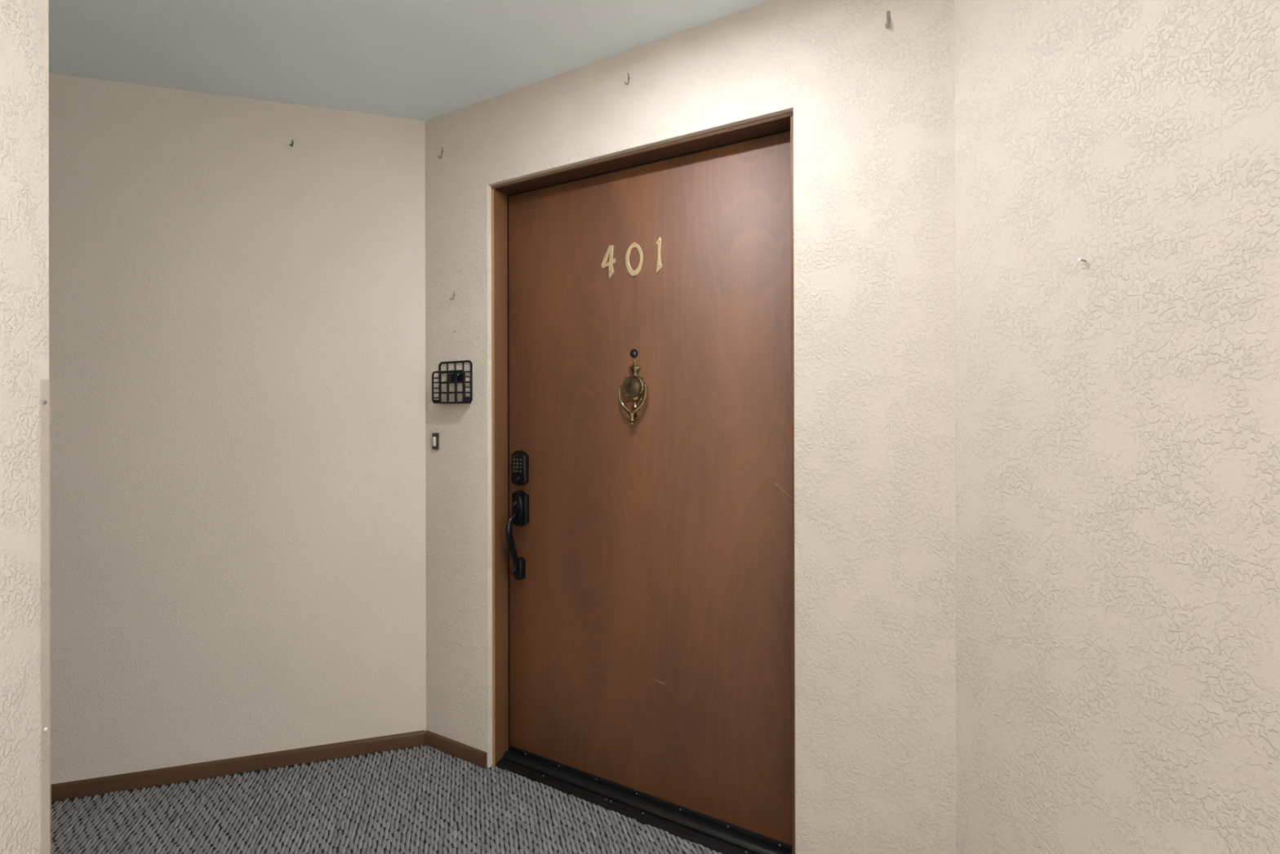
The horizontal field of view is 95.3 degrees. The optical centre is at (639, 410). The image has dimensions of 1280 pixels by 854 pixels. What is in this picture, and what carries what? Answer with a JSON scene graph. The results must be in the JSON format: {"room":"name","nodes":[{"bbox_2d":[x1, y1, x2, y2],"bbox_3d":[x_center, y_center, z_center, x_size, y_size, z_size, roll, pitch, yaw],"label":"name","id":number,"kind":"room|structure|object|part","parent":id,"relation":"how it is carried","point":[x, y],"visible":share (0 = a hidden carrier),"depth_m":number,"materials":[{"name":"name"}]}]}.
{"room":"apartment hallway","nodes":[
{"label":"apartment hallway","id":0,"kind":"room"},
{"bbox_2d":[0,0,49,853],"bbox_3d":[-1.585,0.080,-1.445,2.400,2.344,4.500,0,0,-16],"label":"wall","id":1,"kind":"structure","parent":0,"point":[24,548],"depth_m":0.99,"materials":[{"name":"paint"}]},
{"bbox_2d":[42,400,47,731],"bbox_3d":[-1.063,0.554,1.041,0.042,1.219,0.019,0,0,29],"label":"guard","id":2,"kind":"object","parent":1,"relation":"attached to","point":[44,402],"visible":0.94,"depth_m":1.03,"materials":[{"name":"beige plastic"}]},
{"bbox_2d":[48,72,426,784],"bbox_3d":[-2.217,0.085,1.851,2.900,2.344,0.120,0,0,-16],"label":"wall","id":3,"kind":"structure","parent":0,"point":[237,508],"depth_m":2.02,"materials":[{"name":"paint"}]},
{"bbox_2d":[49,729,424,801],"bbox_3d":[-2.102,1.229,1.814,2.695,0.051,0.012,0,0,-16],"label":"baseboard","id":4,"kind":"structure","parent":3,"relation":"attached to","point":[176,774],"depth_m":2.01,"materials":[{"name":"brown wood"}]},
{"bbox_2d":[49,745,718,853],"bbox_3d":[-0.891,1.291,-0.698,4.586,0.080,5.752,0,0,-16],"label":"floor","id":5,"kind":"structure","parent":0,"point":[411,748],"depth_m":1.80,"materials":[{"name":"grey carpet"}]},
{"bbox_2d":[49,744,722,853],"bbox_3d":[-0.578,1.247,0.245,4.064,0.009,3.876,0,0,0],"label":"carpet","id":6,"kind":"structure","parent":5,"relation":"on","point":[110,824],"depth_m":1.80,"materials":[{"name":"grey carpet"}]},
{"bbox_2d":[494,749,791,853],"bbox_3d":[-0.028,1.240,1.850,1.044,0.024,0.109,0,0,29],"label":"threshold","id":7,"kind":"object","parent":5,"relation":"on","point":[712,836],"visible":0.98,"depth_m":1.81,"materials":[{"name":"black metal"}]},
{"bbox_2d":[48,0,773,120],"bbox_3d":[-0.896,-1.143,-0.696,4.586,0.100,5.752,0,0,-16],"label":"ceiling","id":8,"kind":"structure","parent":0,"point":[415,60],"depth_m":1.73,"materials":[{"name":"paint"}]},
{"bbox_2d":[425,0,956,853],"bbox_3d":[0.000,0.080,1.844,1.755,2.344,0.160,0,0,29],"label":"wall","id":9,"kind":"structure","parent":0,"point":[872,104],"depth_m":1.48,"materials":[{"name":"paint"}]},
{"bbox_2d":[431,432,439,449],"bbox_3d":[-0.759,0.114,2.162,0.026,0.061,0.015,0,0,29],"label":"doorbell","id":10,"kind":"object","parent":9,"relation":"attached to","point":[435,436],"visible":1,"depth_m":2.16,"materials":[{"name":"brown plastic"}]},
{"bbox_2d":[431,360,472,404],"bbox_3d":[-0.678,-0.102,2.103,0.166,0.155,0.041,0,0,29],"label":"wire basket","id":11,"kind":"object","parent":9,"relation":"attached to","point":[455,376],"visible":1,"depth_m":2.10,"materials":[{"name":"black metal"}]},
{"bbox_3d":[-0.686,-0.084,2.088,0.165,0.119,0.007,0,0,29],"label":"frame","id":12,"kind":"part","parent":11,"relation":"part of","materials":[{"name":"black metal"}]},
{"bbox_3d":[-0.671,-0.120,2.114,0.070,0.030,0.014,0,0,29],"label":"mounting plate","id":13,"kind":"part","parent":11,"relation":"part of","materials":[{"name":"black metal"}]},
{"bbox_2d":[424,729,487,768],"bbox_3d":[-0.671,1.226,2.116,0.301,0.051,0.012,0,0,29],"label":"baseboard","id":14,"kind":"structure","parent":9,"relation":"attached to","point":[471,754],"depth_m":2.11,"materials":[{"name":"brown wood"}]},
{"bbox_2d":[624,72,629,84],"bbox_3d":[-0.038,-1.003,1.764,0.008,0.040,0.018,0,0,42],"label":"wall hook","id":15,"kind":"object","parent":9,"relation":"attached to","point":[625,83],"visible":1,"depth_m":1.76,"materials":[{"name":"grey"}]},
{"bbox_2d":[491,111,795,853],"bbox_3d":[-0.029,0.219,1.853,1.108,2.066,0.113,0,0,29],"label":"door frame","id":16,"kind":"structure","parent":9,"relation":"attached to","point":[784,122],"depth_m":2.06,"materials":[{"name":"brown wood"}]},
{"bbox_2d":[505,131,791,851],"bbox_3d":[-0.029,0.224,1.853,1.038,2.006,0.126,0,0,29],"label":"door","id":17,"kind":"structure","parent":9,"relation":"in","point":[648,536],"depth_m":1.82,"materials":[{"name":"brown wood"}]},
{"bbox_2d":[884,10,890,29],"bbox_3d":[0.600,-0.947,1.413,0.009,0.049,0.019,0,0,39],"label":"wall hook","id":18,"kind":"object","parent":9,"relation":"attached to","point":[888,13],"visible":1,"depth_m":1.42,"materials":[{"name":"silver metal"}]},
{"bbox_3d":[0.604,-0.957,1.419,0.008,0.028,0.002,0,0,29],"label":"plate","id":19,"kind":"part","parent":18,"relation":"part of","materials":[{"name":"grey metal"}]},
{"bbox_2d":[954,0,1279,853],"bbox_3d":[1.400,0.074,-0.740,0.120,2.344,4.390,0,0,-16],"label":"wall","id":20,"kind":"structure","parent":0,"point":[1117,411],"depth_m":1.01,"materials":[{"name":"paint"}]},
{"bbox_2d":[1076,257,1086,262],"bbox_3d":[0.805,-0.275,1.063,0.016,0.008,0.008,0,0,-16],"label":"nail","id":21,"kind":"object","parent":20,"relation":"attached to","point":[1079,259],"visible":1,"depth_m":1.06,"materials":[{"name":"silver metal"}]}
]}

